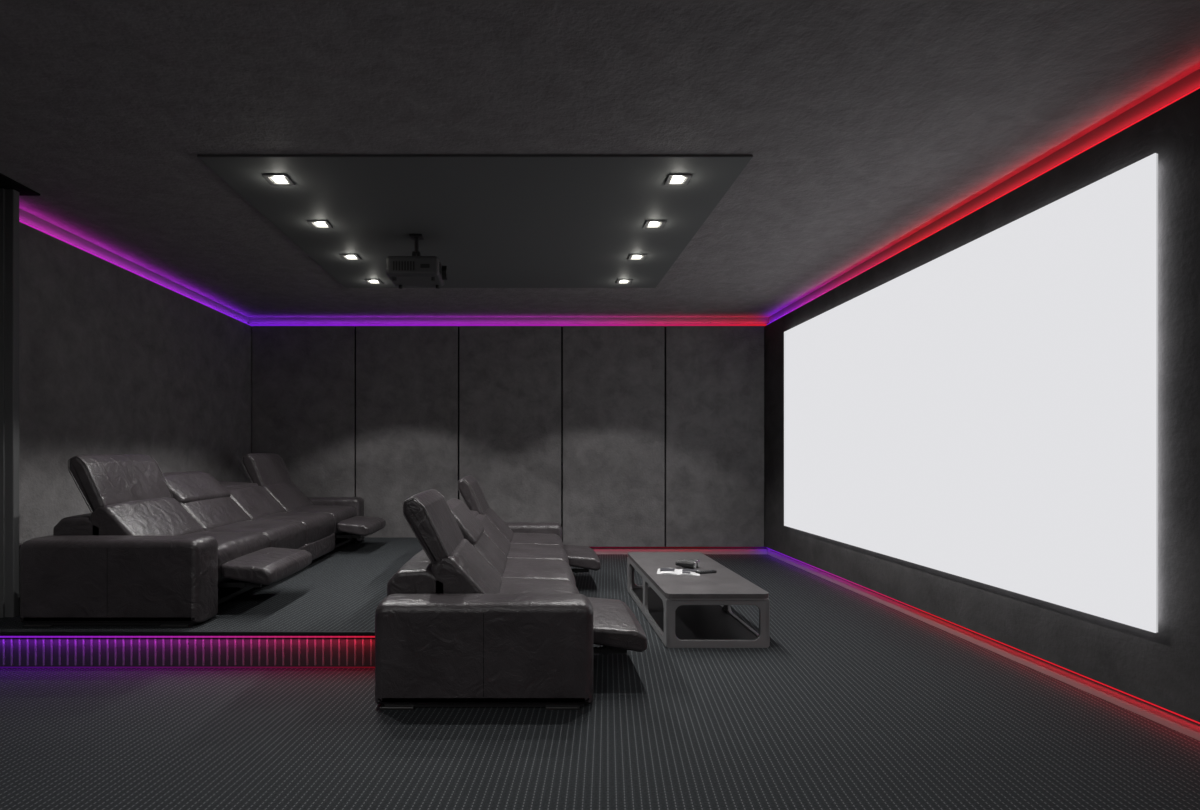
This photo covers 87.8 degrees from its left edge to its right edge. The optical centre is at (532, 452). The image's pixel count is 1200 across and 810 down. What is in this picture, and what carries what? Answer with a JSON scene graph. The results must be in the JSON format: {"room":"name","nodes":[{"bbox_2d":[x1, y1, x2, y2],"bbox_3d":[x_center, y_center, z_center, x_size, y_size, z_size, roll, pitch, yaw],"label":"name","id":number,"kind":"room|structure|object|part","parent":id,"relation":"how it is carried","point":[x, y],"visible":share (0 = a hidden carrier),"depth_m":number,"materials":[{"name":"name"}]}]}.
{"room":"home theater","nodes":[
{"label":"home theater","id":0,"kind":"room"},
{"bbox_2d":[0,173,39,617],"bbox_3d":[-3.455,-0.220,3.970,0.330,3.020,0.340,0,0,0],"label":"wall","id":1,"kind":"structure","parent":0,"point":[10,189],"depth_m":4.04,"materials":[{"name":"grey paint"}]},
{"bbox_2d":[19,208,251,606],"bbox_3d":[-3.720,-0.220,2.875,0.300,3.020,10.550,0,0,0],"label":"wall","id":2,"kind":"structure","parent":0,"point":[113,359],"depth_m":5.25,"materials":[{"name":"concrete"}]},
{"bbox_2d":[19,220,249,324],"bbox_3d":[-3.603,-1.623,6.005,0.015,0.017,3.730,0,0,0],"label":"trim","id":3,"kind":"structure","parent":2,"relation":"attached to","point":[19,220],"depth_m":5.38,"materials":[{"name":"purple plastic"}]},
{"bbox_2d":[0,667,374,667],"bbox_3d":[-2.230,1.286,3.721,2.680,0.004,0.006,0,0,0],"label":"trim","id":4,"kind":"structure","parent":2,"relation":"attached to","point":[0,667],"depth_m":3.72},
{"bbox_2d":[0,538,422,666],"bbox_3d":[-2.255,1.180,5.805,2.750,0.220,4.210,0,0,0],"label":"raised platform","id":5,"kind":"structure","parent":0,"point":[342,589],"depth_m":3.78,"materials":[{"name":"carpet"}]},
{"bbox_2d":[0,632,374,634],"bbox_3d":[-2.223,1.074,3.694,2.695,0.016,0.012,0,0,0],"label":"trim","id":6,"kind":"structure","parent":5,"relation":"attached to","point":[1,633],"depth_m":3.69,"materials":[{"name":"black plastic"}]},
{"bbox_2d":[0,636,374,637],"bbox_3d":[-2.230,1.099,3.705,2.680,0.007,0.010,0,0,0],"label":"trim","id":7,"kind":"structure","parent":5,"relation":"attached to","point":[0,636],"depth_m":3.70,"materials":[{"name":"purple plastic"}]},
{"bbox_2d":[20,453,385,626],"bbox_3d":[-2.489,0.537,5.670,1.551,1.067,3.762,0,0,0],"label":"reclining sofa","id":8,"kind":"object","parent":5,"relation":"on","point":[155,547],"visible":1,"depth_m":4.08,"materials":[{"name":"leather"}]},
{"bbox_3d":[-2.603,0.792,3.925,1.127,0.527,0.270,0,0,0],"label":"arm","id":9,"kind":"part","parent":8,"relation":"part of","materials":[{"name":"leather"}]},
{"bbox_2d":[90,497,203,534],"bbox_3d":[-2.737,0.524,4.463,0.386,0.396,0.797,0,0,0],"label":"cushion","id":10,"kind":"object","parent":8,"relation":"on","point":[117,515],"depth_m":4.29,"materials":[{"name":"leather"}]},
{"bbox_2d":[177,497,250,530],"bbox_3d":[-2.737,0.524,5.268,0.386,0.396,0.797,0,0,0],"label":"cushion","id":11,"kind":"object","parent":8,"relation":"on","point":[211,513],"depth_m":5.15,"materials":[{"name":"leather"}]},
{"bbox_3d":[-2.398,0.738,4.463,0.697,0.288,0.797,0,0,0],"label":"seat","id":12,"kind":"part","parent":8,"relation":"part of","materials":[{"name":"leather"}]},
{"bbox_2d":[227,485,285,519],"bbox_3d":[-2.737,0.524,6.072,0.386,0.396,0.797,0,0,0],"label":"cushion","id":13,"kind":"object","parent":8,"relation":"on","point":[258,502],"depth_m":5.99,"materials":[{"name":"leather"}]},
{"bbox_3d":[-2.398,0.738,5.268,0.697,0.288,0.797,0,0,0],"label":"seat","id":14,"kind":"part","parent":8,"relation":"part of","materials":[{"name":"leather"}]},
{"bbox_3d":[-2.608,0.895,5.670,0.983,0.250,3.260,0,0,0],"label":"frame","id":15,"kind":"part","parent":8,"relation":"part of","materials":[{"name":"black leather"}]},
{"bbox_2d":[264,482,313,511],"bbox_3d":[-2.737,0.524,6.878,0.386,0.396,0.797,0,0,0],"label":"cushion","id":16,"kind":"object","parent":8,"relation":"on","point":[290,497],"depth_m":6.77,"materials":[{"name":"leather"}]},
{"bbox_3d":[-2.398,0.738,6.072,0.697,0.288,0.797,0,0,0],"label":"seat","id":17,"kind":"part","parent":8,"relation":"part of","materials":[{"name":"leather"}]},
{"bbox_3d":[-2.398,0.738,6.878,0.697,0.288,0.797,0,0,0],"label":"seat","id":18,"kind":"part","parent":8,"relation":"part of","materials":[{"name":"leather"}]},
{"bbox_3d":[-2.603,0.792,7.415,1.127,0.527,0.270,0,0,0],"label":"arm","id":19,"kind":"part","parent":8,"relation":"part of","materials":[{"name":"leather"}]},
{"bbox_2d":[248,317,767,546],"bbox_3d":[-0.315,-0.220,8.000,6.630,3.020,0.300,0,0,0],"label":"wall","id":20,"kind":"structure","parent":0,"point":[614,436],"depth_m":7.85,"materials":[{"name":"concrete"}]},
{"bbox_2d":[250,324,766,325],"bbox_3d":[-0.315,-1.625,7.883,6.590,0.022,0.015,0,0,0],"label":"strip light","id":21,"kind":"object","parent":20,"relation":"attached to","point":[250,324],"depth_m":7.88,"materials":[{"name":"purple plastic"}]},
{"bbox_2d":[590,547,766,547],"bbox_3d":[1.060,1.203,7.886,3.820,0.010,0.012,0,0,0],"label":"trim","id":22,"kind":"structure","parent":20,"relation":"attached to","point":[590,547],"depth_m":7.88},
{"bbox_2d":[592,548,767,553],"bbox_3d":[1.069,1.254,7.904,3.838,0.072,0.012,0,0,0],"label":"baseboard","id":23,"kind":"structure","parent":20,"relation":"attached to","point":[597,550],"depth_m":7.90,"materials":[{"name":"grey paint"}]},
{"bbox_2d":[0,0,1199,316],"bbox_3d":[-0.315,-1.780,2.875,7.110,0.100,10.550,0,0,0],"label":"ceiling","id":24,"kind":"structure","parent":0,"point":[864,124],"depth_m":3.08,"materials":[{"name":"paint"}]},
{"bbox_2d":[197,155,752,287],"bbox_3d":[-0.336,-1.723,5.018,3.222,0.015,2.852,0,0,0],"label":"ceiling panel","id":25,"kind":"object","parent":24,"relation":"attached to","point":[494,221],"depth_m":4.37,"materials":[{"name":"black paint"}]},
{"bbox_2d":[263,174,293,184],"bbox_3d":[-1.590,-1.710,3.881,0.140,0.010,0.140,0,0,0],"label":"recessed light","id":26,"kind":"object","parent":25,"relation":"in","point":[280,179],"depth_m":3.88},
{"bbox_2d":[308,220,332,227],"bbox_3d":[-1.590,-1.710,4.637,0.140,0.010,0.140,0,0,0],"label":"recessed light","id":27,"kind":"object","parent":25,"relation":"in","point":[320,223],"depth_m":4.63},
{"bbox_2d":[340,254,360,259],"bbox_3d":[-1.590,-1.710,5.411,0.140,0.010,0.140,0,0,0],"label":"recessed light","id":28,"kind":"object","parent":25,"relation":"in","point":[349,256],"depth_m":5.40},
{"bbox_2d":[365,279,381,283],"bbox_3d":[-1.590,-1.710,6.182,0.140,0.010,0.140,0,0,0],"label":"recessed light","id":29,"kind":"object","parent":25,"relation":"in","point":[372,281],"depth_m":6.19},
{"bbox_2d":[386,234,447,288],"bbox_3d":[-0.906,-1.522,4.903,0.448,0.385,0.334,0,0,0],"label":"ceiling projector","id":30,"kind":"object","parent":25,"relation":"hanging from","point":[416,269],"depth_m":4.75,"materials":[{"name":"black plastic"}]},
{"bbox_2d":[616,279,631,283],"bbox_3d":[0.908,-1.710,6.182,0.140,0.010,0.140,0,0,0],"label":"recessed light","id":31,"kind":"object","parent":25,"relation":"in","point":[622,281],"depth_m":6.19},
{"bbox_2d":[628,254,645,259],"bbox_3d":[0.908,-1.710,5.411,0.140,0.010,0.140,0,0,0],"label":"recessed light","id":32,"kind":"object","parent":25,"relation":"in","point":[635,256],"depth_m":5.41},
{"bbox_2d":[643,220,665,227],"bbox_3d":[0.908,-1.710,4.637,0.140,0.010,0.140,0,0,0],"label":"recessed light","id":33,"kind":"object","parent":25,"relation":"in","point":[652,223],"depth_m":4.62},
{"bbox_2d":[664,174,691,184],"bbox_3d":[0.908,-1.710,3.881,0.140,0.010,0.140,0,0,0],"label":"recessed light","id":34,"kind":"object","parent":25,"relation":"in","point":[677,179],"depth_m":3.88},
{"bbox_2d":[0,554,1199,809],"bbox_3d":[-0.315,1.340,2.875,7.110,0.100,10.550,0,0,0],"label":"floor","id":35,"kind":"structure","parent":0,"point":[854,701],"depth_m":2.82,"materials":[{"name":"carpet"}]},
{"bbox_2d":[375,475,646,709],"bbox_3d":[-0.135,0.759,4.940,1.543,1.062,3.682,0,0,0],"label":"reclining sofa","id":36,"kind":"object","parent":35,"relation":"on","point":[491,611],"visible":1,"depth_m":3.12,"materials":[{"name":"leather"}]},
{"bbox_2d":[431,539,501,593],"bbox_3d":[-0.381,0.744,3.763,0.383,0.396,0.777,0,0,0],"label":"cushion","id":37,"kind":"object","parent":36,"relation":"on","point":[459,568],"depth_m":3.40,"materials":[{"name":"leather"}]},
{"bbox_3d":[-0.247,1.012,3.235,1.117,0.527,0.270,0,0,0],"label":"arm","id":38,"kind":"part","parent":36,"relation":"part of","materials":[{"name":"leather"}]},
{"bbox_2d":[472,532,506,576],"bbox_3d":[-0.381,0.744,4.548,0.383,0.396,0.777,0,0,0],"label":"cushion","id":39,"kind":"object","parent":36,"relation":"on","point":[481,541],"depth_m":4.36,"materials":[{"name":"leather"}]},
{"bbox_2d":[476,514,510,556],"bbox_3d":[-0.381,0.744,5.332,0.383,0.396,0.777,0,0,0],"label":"cushion","id":40,"kind":"object","parent":36,"relation":"on","point":[498,538],"depth_m":5.22,"materials":[{"name":"leather"}]},
{"bbox_2d":[483,507,513,542],"bbox_3d":[-0.381,0.744,6.117,0.383,0.396,0.777,0,0,0],"label":"cushion","id":41,"kind":"object","parent":36,"relation":"on","point":[507,530],"depth_m":5.95,"materials":[{"name":"leather"}]},
{"bbox_3d":[-0.247,1.012,6.645,1.117,0.527,0.270,0,0,0],"label":"arm","id":42,"kind":"part","parent":36,"relation":"part of","materials":[{"name":"leather"}]},
{"bbox_3d":[-0.045,0.958,6.117,0.691,0.288,0.777,0,0,0],"label":"seat","id":43,"kind":"part","parent":36,"relation":"part of","materials":[{"name":"leather"}]},
{"bbox_3d":[-0.045,0.958,5.332,0.691,0.288,0.777,0,0,0],"label":"seat","id":44,"kind":"part","parent":36,"relation":"part of","materials":[{"name":"leather"}]},
{"bbox_3d":[-0.045,0.958,4.548,0.691,0.288,0.777,0,0,0],"label":"seat","id":45,"kind":"part","parent":36,"relation":"part of","materials":[{"name":"leather"}]},
{"bbox_3d":[-0.045,0.958,3.763,0.691,0.288,0.777,0,0,0],"label":"seat","id":46,"kind":"part","parent":36,"relation":"part of","materials":[{"name":"leather"}]},
{"bbox_2d":[627,552,769,647],"bbox_3d":[1.225,1.111,4.955,0.690,0.363,1.730,0,0,0],"label":"coffee table","id":47,"kind":"object","parent":35,"relation":"on","point":[684,611],"visible":0.98,"depth_m":4.45,"materials":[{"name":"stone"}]},
{"bbox_3d":[1.225,1.130,5.790,0.686,0.326,0.026,0,0,0],"label":"frame","id":48,"kind":"part","parent":47,"relation":"part of","materials":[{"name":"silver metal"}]},
{"bbox_3d":[0.898,1.130,4.955,0.026,0.326,1.696,0,0,0],"label":"frame","id":49,"kind":"part","parent":47,"relation":"part of","materials":[{"name":"grey wood"}]},
{"bbox_2d":[657,568,699,575],"bbox_3d":[1.130,0.921,4.820,0.320,0.016,0.220,0,0,14],"label":"open magazine","id":50,"kind":"object","parent":47,"relation":"on","point":[665,571],"visible":1,"depth_m":4.79,"materials":[{"name":"grey paper"}]},
{"bbox_2d":[660,568,674,570],"bbox_3d":[1.055,0.915,4.870,0.110,0.003,0.100,0,0,14],"label":"print","id":51,"kind":"object","parent":50,"relation":"on","point":[661,569],"depth_m":4.86,"materials":[{"name":"grey paper"}]},
{"bbox_2d":[682,569,696,571],"bbox_3d":[1.223,0.915,4.843,0.110,0.003,0.090,0,0,14],"label":"print","id":52,"kind":"object","parent":50,"relation":"on","point":[686,570],"depth_m":4.82,"materials":[{"name":"grey paper"}]},
{"bbox_2d":[675,559,699,568],"bbox_3d":[1.248,0.894,5.021,0.161,0.068,0.158,0,0,30],"label":"binoculars","id":53,"kind":"object","parent":47,"relation":"on","point":[687,563],"visible":1,"depth_m":4.97,"materials":[{"name":"black plastic"}]},
{"bbox_2d":[695,570,716,573],"bbox_3d":[1.340,0.920,4.800,0.170,0.020,0.044,0,0,-20],"label":"remote control","id":54,"kind":"object","parent":47,"relation":"on","point":[702,571],"visible":1,"depth_m":4.78,"materials":[{"name":"black plastic"}]},
{"bbox_3d":[1.225,1.130,4.120,0.686,0.326,0.026,0,0,0],"label":"frame","id":55,"kind":"part","parent":47,"relation":"part of","materials":[{"name":"grey wood"}]},
{"bbox_3d":[1.552,1.130,4.955,0.026,0.326,1.696,0,0,0],"label":"frame","id":56,"kind":"part","parent":47,"relation":"part of","materials":[{"name":"grey wood"}]},
{"bbox_2d":[764,69,1199,721],"bbox_3d":[3.090,-0.220,2.875,0.300,3.020,10.550,0,0,0],"label":"wall","id":57,"kind":"structure","parent":0,"point":[1161,668],"depth_m":3.13,"materials":[{"name":"paint"}]},
{"bbox_2d":[784,153,1157,632],"bbox_3d":[2.917,-0.279,5.016,0.046,2.233,4.264,0,0,0],"label":"projection screen","id":58,"kind":"object","parent":57,"relation":"attached to","point":[986,412],"visible":1,"depth_m":3.79,"materials":[{"name":"white fabric"}]},
{"bbox_2d":[767,548,1199,740],"bbox_3d":[2.994,1.254,2.855,0.012,0.072,10.110,0,0,0],"label":"baseboard","id":59,"kind":"structure","parent":57,"relation":"attached to","point":[1185,726],"depth_m":3.70,"materials":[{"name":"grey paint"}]},
{"bbox_2d":[767,87,1199,324],"bbox_3d":[2.973,-1.621,2.835,0.015,0.015,10.070,0,0,0],"label":"trim","id":60,"kind":"structure","parent":57,"relation":"attached to","point":[1198,87],"depth_m":3.68,"materials":[{"name":"red plastic"}]}
]}

